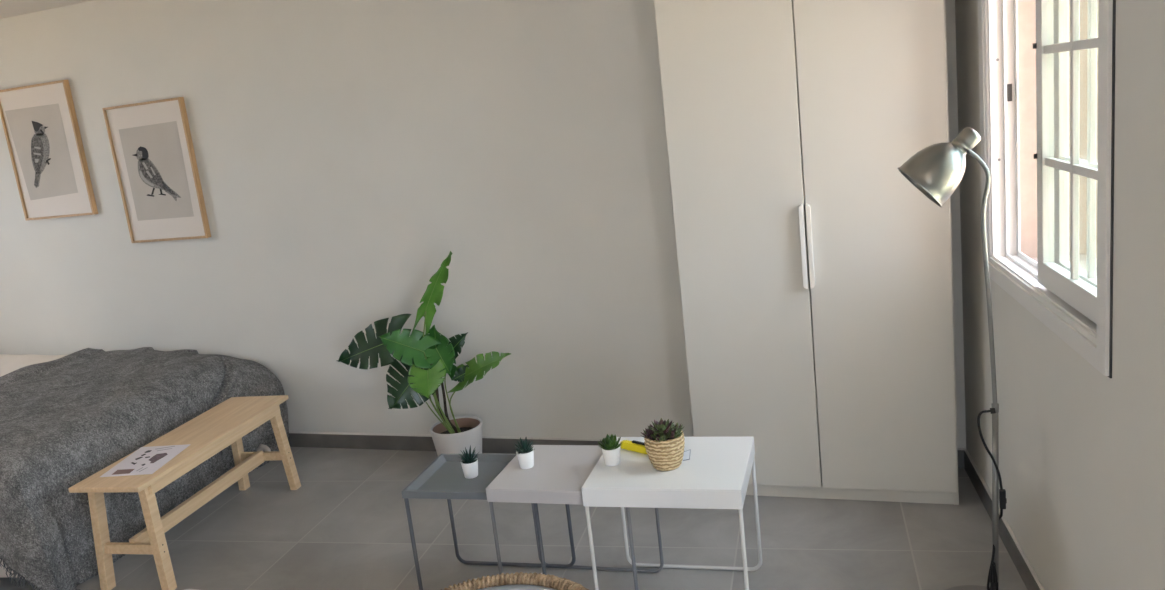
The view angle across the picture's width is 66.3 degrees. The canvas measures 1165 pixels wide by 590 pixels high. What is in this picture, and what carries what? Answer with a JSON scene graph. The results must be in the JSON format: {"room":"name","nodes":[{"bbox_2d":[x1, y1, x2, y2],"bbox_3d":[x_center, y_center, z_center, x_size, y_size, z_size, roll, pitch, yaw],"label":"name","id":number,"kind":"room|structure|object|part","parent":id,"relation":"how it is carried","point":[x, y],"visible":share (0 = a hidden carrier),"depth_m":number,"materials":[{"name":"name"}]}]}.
{"room":"studio apartment","nodes":[
{"label":"studio apartment","id":0,"kind":"room"},
{"bbox_2d":[0,0,91,18],"bbox_3d":[-2.105,-0.920,1.209,7.674,0.120,6.634,-2,13,21],"label":"ceiling","id":1,"kind":"structure","parent":0,"point":[8,8],"depth_m":4.60,"materials":[{"name":"paint"}]},
{"bbox_2d":[0,0,965,447],"bbox_3d":[-1.361,-0.350,4.602,6.648,2.542,0.200,-2,13,21],"label":"wall","id":2,"kind":"structure","parent":0,"point":[344,149],"depth_m":4.31,"materials":[{"name":"paint"}]},
{"bbox_2d":[0,80,97,220],"bbox_3d":[-2.975,-0.792,4.953,0.525,0.728,0.031,-2,13,21],"label":"picture frame","id":3,"kind":"object","parent":2,"relation":"attached to","point":[40,122],"visible":1,"depth_m":4.94,"materials":[{"name":"brown wood"}]},
{"bbox_2d":[5,103,77,199],"bbox_3d":[-3.003,-0.789,4.960,0.409,0.505,0.001,-2,13,21],"label":"print","id":4,"kind":"object","parent":3,"relation":"attached to","point":[37,134],"depth_m":4.96,"materials":[{"name":"paper"}]},
{"bbox_2d":[102,97,210,242],"bbox_3d":[-2.254,-0.648,4.725,0.525,0.728,0.031,-2,13,21],"label":"picture frame","id":5,"kind":"object","parent":2,"relation":"attached to","point":[151,143],"visible":1,"depth_m":4.72,"materials":[{"name":"brown wood"}]},
{"bbox_3d":[-2.322,-0.753,4.719,0.061,0.067,0.002,-2,13,21],"label":"crown","id":6,"kind":"part","parent":5,"relation":"part of","materials":[{"name":"grey paper"}]},
{"bbox_2d":[119,121,193,220],"bbox_3d":[-2.252,-0.649,4.720,0.400,0.496,0.001,-2,13,21],"label":"print","id":7,"kind":"object","parent":5,"relation":"attached to","point":[153,154],"depth_m":4.72,"materials":[{"name":"paper"}]},
{"bbox_2d":[288,432,965,467],"bbox_3d":[-1.308,0.774,4.750,6.168,0.084,0.011,-2,13,21],"label":"baseboard","id":8,"kind":"structure","parent":2,"relation":"attached to","point":[490,444],"depth_m":4.61,"materials":[{"name":"tile"}]},
{"bbox_2d":[0,447,1026,589],"bbox_3d":[-1.914,1.565,1.766,7.074,0.100,6.234,-2,13,21],"label":"floor","id":9,"kind":"structure","parent":0,"point":[346,527],"depth_m":3.46,"materials":[{"name":"tile"}]},
{"bbox_2d":[0,354,270,579],"bbox_3d":[-2.856,0.755,4.466,2.310,0.583,1.493,-2,13,21],"label":"bed","id":10,"kind":"object","parent":9,"relation":"on","point":[9,363],"visible":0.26,"depth_m":5.04,"materials":[{"name":"grey fabric"}]},
{"bbox_2d":[0,354,66,376],"bbox_3d":[-3.465,0.529,4.647,1.060,0.083,1.465,-2,13,21],"label":"duvet","id":11,"kind":"object","parent":10,"relation":"on","point":[9,363],"depth_m":5.10,"materials":[{"name":"beige fabric"}]},
{"bbox_2d":[0,347,290,589],"bbox_3d":[-2.385,0.743,4.195,1.511,0.618,1.637,-2,13,21],"label":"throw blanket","id":12,"kind":"object","parent":10,"relation":"on","point":[64,420],"visible":0.71,"depth_m":3.89,"materials":[{"name":"grey fabric"}]},
{"bbox_2d":[68,395,300,589],"bbox_3d":[-1.634,0.817,3.830,0.313,0.450,1.024,-4,12,14],"label":"bench","id":13,"kind":"object","parent":9,"relation":"on","point":[225,424],"visible":0.99,"depth_m":3.66,"materials":[{"name":"brown wood"}]},
{"bbox_3d":[-1.855,0.934,3.442,0.061,0.430,0.068,-4,12,14],"label":"leg","id":14,"kind":"part","parent":13,"relation":"part of","materials":[{"name":"brown wood"}]},
{"bbox_3d":[-1.728,0.971,3.418,0.228,0.040,0.020,-4,12,14],"label":"cross rail","id":15,"kind":"part","parent":13,"relation":"part of","materials":[{"name":"brown wood"}]},
{"bbox_2d":[100,444,190,476],"bbox_3d":[-1.733,0.655,3.547,0.226,0.001,0.317,-5,12,5],"label":"leaflet","id":16,"kind":"object","parent":13,"relation":"on","point":[145,460],"visible":1,"depth_m":3.54,"materials":[{"name":"white paper"}]},
{"bbox_2d":[149,453,167,462],"bbox_3d":[-1.697,0.649,3.554,0.057,0.001,0.105,-4,12,10],"label":"picture","id":17,"kind":"object","parent":16,"relation":"on","point":[156,457],"depth_m":3.56},
{"bbox_3d":[-1.611,0.919,3.381,0.061,0.430,0.068,-4,12,14],"label":"leg","id":18,"kind":"part","parent":13,"relation":"part of","materials":[{"name":"brown wood"}]},
{"bbox_3d":[-1.658,0.608,3.786,0.310,0.020,1.024,-4,12,14],"label":"seat","id":19,"kind":"part","parent":13,"relation":"part of","materials":[{"name":"brown wood"}]},
{"bbox_3d":[-1.521,0.629,3.759,0.016,0.042,0.880,-4,12,14],"label":"apron rail","id":20,"kind":"part","parent":13,"relation":"part of","materials":[{"name":"brown wood"}]},
{"bbox_3d":[-1.655,0.734,4.283,0.061,0.430,0.068,-4,12,14],"label":"leg","id":21,"kind":"part","parent":13,"relation":"part of","materials":[{"name":"brown wood"}]},
{"bbox_3d":[-1.528,0.770,4.264,0.228,0.040,0.020,-4,12,14],"label":"cross rail","id":22,"kind":"part","parent":13,"relation":"part of","materials":[{"name":"brown wood"}]},
{"bbox_3d":[-1.411,0.719,4.222,0.061,0.430,0.068,-4,12,14],"label":"leg","id":23,"kind":"part","parent":13,"relation":"part of","materials":[{"name":"brown wood"}]},
{"bbox_2d":[336,251,510,455],"bbox_3d":[-0.722,0.326,4.130,0.918,1.078,0.306,-2,13,21],"label":"monstera","id":24,"kind":"object","parent":9,"relation":"on","point":[427,358],"visible":1,"depth_m":4.09,"materials":[{"name":"green plant"}]},
{"bbox_3d":[-0.664,0.461,4.129,0.063,0.429,0.057,-2,13,21],"label":"stem","id":25,"kind":"part","parent":24,"relation":"part of","materials":[{"name":"green plant"}]},
{"bbox_3d":[-0.661,0.579,4.158,0.112,0.189,0.018,-7,12,0],"label":"stem","id":26,"kind":"part","parent":24,"relation":"part of","materials":[{"name":"green plant"}]},
{"bbox_3d":[-0.681,0.367,4.133,0.106,0.614,0.038,-2,13,21],"label":"stem","id":27,"kind":"part","parent":24,"relation":"part of","materials":[{"name":"green plant"}]},
{"bbox_3d":[-0.657,0.501,4.119,0.028,0.356,0.102,4,16,41],"label":"stem","id":28,"kind":"part","parent":24,"relation":"part of","materials":[{"name":"green plant"}]},
{"bbox_3d":[-0.617,0.470,4.163,0.043,0.387,0.007,-2,13,21],"label":"stem","id":29,"kind":"part","parent":24,"relation":"part of","materials":[{"name":"green plant"}]},
{"bbox_3d":[-0.572,0.513,4.151,0.114,0.299,0.014,0,14,30],"label":"stem","id":30,"kind":"part","parent":24,"relation":"part of","materials":[{"name":"green plant"}]},
{"bbox_2d":[430,416,481,455],"bbox_3d":[-0.580,0.725,4.214,0.245,0.236,0.245,-2,13,21],"label":"pot","id":31,"kind":"object","parent":24,"relation":"attached to","point":[452,437],"depth_m":4.14,"materials":[{"name":"white ceramic"}]},
{"bbox_2d":[401,454,575,589],"bbox_3d":[-0.311,0.821,3.110,0.475,0.440,0.322,-3,12,17],"label":"table","id":32,"kind":"object","parent":9,"relation":"on","point":[444,478],"visible":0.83,"depth_m":3.09,"materials":[{"name":"grey metal"}]},
{"bbox_2d":[458,445,478,478],"bbox_3d":[-0.389,0.574,3.084,0.074,0.109,0.076,-7,12,-2],"label":"potted succulent","id":33,"kind":"object","parent":32,"relation":"on","point":[469,464],"visible":1,"depth_m":3.07,"materials":[{"name":"white ceramic"}]},
{"bbox_2d":[461,458,477,478],"bbox_3d":[-0.388,0.599,3.087,0.059,0.057,0.059,2,15,36],"label":"pot","id":34,"kind":"object","parent":33,"relation":"attached to","point":[469,465],"depth_m":3.07,"materials":[{"name":"white ceramic"}]},
{"bbox_3d":[-0.350,0.867,2.972,0.473,0.416,0.014,-3,12,17],"label":"leg frame","id":35,"kind":"part","parent":32,"relation":"part of","materials":[{"name":"grey metal"}]},
{"bbox_3d":[-0.269,0.799,3.253,0.473,0.416,0.014,-3,12,17],"label":"leg frame","id":36,"kind":"part","parent":32,"relation":"part of","materials":[{"name":"grey metal"}]},
{"bbox_2d":[441,572,588,589],"bbox_3d":[-0.195,1.012,2.190,0.573,0.420,0.574,-4,12,11],"label":"rope basket","id":37,"kind":"object","parent":9,"relation":"on","point":[550,581],"visible":0.98,"depth_m":2.39,"materials":[{"name":"wicker"}]},
{"bbox_2d":[478,584,555,589],"bbox_3d":[-0.210,0.875,2.161,0.495,0.106,0.495,-2,13,21],"label":"floor cushion","id":38,"kind":"object","parent":37,"relation":"in","point":[520,586],"visible":1,"depth_m":2.37,"materials":[{"name":"white fabric"}]},
{"bbox_2d":[486,445,663,589],"bbox_3d":[-0.007,0.795,3.002,0.472,0.468,0.367,-3,12,18],"label":"table","id":39,"kind":"object","parent":9,"relation":"on","point":[558,474],"visible":0.6,"depth_m":2.90,"materials":[{"name":"grey metal"}]},
{"bbox_2d":[514,437,533,468],"bbox_3d":[-0.193,0.526,2.987,0.072,0.102,0.076,-9,12,-12],"label":"potted succulent","id":40,"kind":"object","parent":39,"relation":"on","point":[525,451],"visible":1,"depth_m":2.97,"materials":[{"name":"white ceramic"}]},
{"bbox_2d":[516,448,533,468],"bbox_3d":[-0.190,0.548,2.991,0.059,0.057,0.059,-16,15,-37],"label":"pot","id":41,"kind":"object","parent":40,"relation":"attached to","point":[525,456],"depth_m":2.97,"materials":[{"name":"white ceramic"}]},
{"bbox_3d":[-0.058,0.837,2.841,0.468,0.463,0.012,-3,12,18],"label":"leg frame","id":42,"kind":"part","parent":39,"relation":"part of","materials":[{"name":"grey metal"}]},
{"bbox_3d":[0.040,0.760,3.152,0.468,0.463,0.012,-3,12,18],"label":"leg frame","id":43,"kind":"part","parent":39,"relation":"part of","materials":[{"name":"grey metal"}]},
{"bbox_2d":[581,436,761,589],"bbox_3d":[0.311,0.768,2.901,0.485,0.490,0.414,-3,12,17],"label":"table","id":44,"kind":"object","parent":9,"relation":"on","point":[716,475],"visible":0.85,"depth_m":2.74,"materials":[{"name":"white metal"}]},
{"bbox_2d":[597,434,621,465],"bbox_3d":[0.089,0.499,2.871,0.082,0.096,0.083,-11,13,-22],"label":"potted succulent","id":45,"kind":"object","parent":44,"relation":"on","point":[610,446],"visible":1,"depth_m":2.86,"materials":[{"name":"white ceramic"}]},
{"bbox_2d":[602,447,619,465],"bbox_3d":[0.094,0.516,2.878,0.059,0.057,0.059,-11,13,-22],"label":"pot","id":46,"kind":"object","parent":45,"relation":"attached to","point":[611,455],"depth_m":2.86,"materials":[{"name":"white ceramic"}]},
{"bbox_2d":[620,440,646,453],"bbox_3d":[0.189,0.502,2.947,0.152,0.034,0.020,5,16,43],"label":"cutter","id":47,"kind":"object","parent":44,"relation":"on","point":[636,446],"visible":0.76,"depth_m":2.95,"materials":[{"name":"yellow plastic"}]},
{"bbox_2d":[640,418,684,470],"bbox_3d":[0.256,0.467,2.798,0.139,0.151,0.133,-2,13,21],"label":"basket planter","id":48,"kind":"object","parent":44,"relation":"on","point":[664,442],"visible":1,"depth_m":2.76,"materials":[{"name":"beige wicker"}]},
{"bbox_3d":[0.258,0.815,2.718,0.481,0.485,0.012,-3,12,17],"label":"leg frame","id":49,"kind":"part","parent":44,"relation":"part of","materials":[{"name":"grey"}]},
{"bbox_2d":[683,449,690,460],"bbox_3d":[0.336,0.517,2.879,0.022,0.002,0.089,-4,12,10],"label":"price tag","id":50,"kind":"object","parent":44,"relation":"on","point":[686,456],"visible":0.91,"depth_m":2.88,"materials":[{"name":"white paper"}]},
{"bbox_3d":[0.364,0.726,3.086,0.481,0.485,0.012,-3,12,17],"label":"leg frame","id":51,"kind":"part","parent":44,"relation":"part of","materials":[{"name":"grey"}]},
{"bbox_2d":[654,0,958,504],"bbox_3d":[0.875,-0.372,3.443,0.997,2.360,0.384,-2,13,21],"label":"wardrobe","id":52,"kind":"object","parent":9,"relation":"on","point":[816,278],"visible":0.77,"depth_m":3.31,"materials":[{"name":"wood"}]},
{"bbox_3d":[0.584,-0.353,3.378,0.496,2.300,0.018,-2,13,21],"label":"door","id":53,"kind":"part","parent":52,"relation":"part of","materials":[{"name":"wood"}]},
{"bbox_3d":[0.820,-0.179,3.314,0.017,0.318,0.022,-2,13,21],"label":"door handle","id":54,"kind":"part","parent":52,"relation":"part of","materials":[{"name":"white metal"}]},
{"bbox_3d":[0.844,-0.180,3.305,0.017,0.318,0.022,-2,13,21],"label":"door handle","id":55,"kind":"part","parent":52,"relation":"part of","materials":[{"name":"white metal"}]},
{"bbox_3d":[1.050,-0.370,3.204,0.492,2.300,0.018,-2,13,21],"label":"door","id":56,"kind":"part","parent":52,"relation":"part of","materials":[{"name":"wood"}]},
{"bbox_2d":[897,127,1006,589],"bbox_3d":[1.094,0.257,2.559,0.315,1.451,0.260,-2,13,21],"label":"floor lamp","id":57,"kind":"object","parent":9,"relation":"on","point":[936,170],"visible":1,"depth_m":2.44,"materials":[{"name":"grey metal"}]},
{"bbox_3d":[0.967,-0.330,2.469,0.176,0.176,0.160,-2,13,21],"label":"lamp shade","id":58,"kind":"part","parent":57,"relation":"part of","materials":[{"name":"silver metal"}]},
{"bbox_2d":[999,489,1006,508],"bbox_3d":[1.219,0.592,2.588,0.019,0.058,0.016,-2,13,21],"label":"switch","id":59,"kind":"object","parent":57,"relation":"attached to","point":[1002,492],"depth_m":2.58,"materials":[{"name":"black plastic"}]},
{"bbox_2d":[955,0,1164,589],"bbox_3d":[0.968,0.266,0.406,0.270,2.542,6.300,-4,12,12],"label":"wall","id":60,"kind":"structure","parent":0,"point":[1082,449],"depth_m":2.14,"materials":[{"name":"paint"}]},
{"bbox_2d":[964,449,1043,589],"bbox_3d":[1.280,1.005,2.241,0.011,0.084,2.978,-4,12,12],"label":"baseboard","id":61,"kind":"structure","parent":60,"relation":"attached to","point":[1023,566],"depth_m":3.02,"materials":[{"name":"tile"}]},
{"bbox_2d":[978,0,1115,377],"bbox_3d":[1.256,-0.521,2.404,0.101,1.177,1.172,-4,12,12],"label":"window","id":62,"kind":"structure","parent":60,"relation":"in","point":[1074,304],"depth_m":2.37,"materials":[{"name":"white wood"}]},
{"bbox_3d":[1.379,-0.653,2.882,0.014,0.055,0.004,-4,12,12],"label":"strike plate","id":63,"kind":"part","parent":62,"relation":"part of","materials":[{"name":"grey metal"}]},
{"bbox_2d":[1018,0,1098,277],"bbox_3d":[1.469,-0.530,2.360,0.330,1.282,1.320,-4,12,12],"label":"window pane","id":64,"kind":"object","parent":62,"relation":"in","point":[1026,9],"depth_m":2.91,"materials":[{"name":"clear glass"}]},
{"bbox_3d":[1.198,-0.465,2.173,0.030,1.002,0.539,-4,12,12],"label":"sash","id":65,"kind":"part","parent":62,"relation":"part of","materials":[{"name":"white wood"}]},
{"bbox_3d":[1.236,-0.467,2.165,0.026,1.002,0.528,-4,12,12],"label":"sash","id":66,"kind":"part","parent":62,"relation":"part of","materials":[{"name":"white wood"}]}
]}

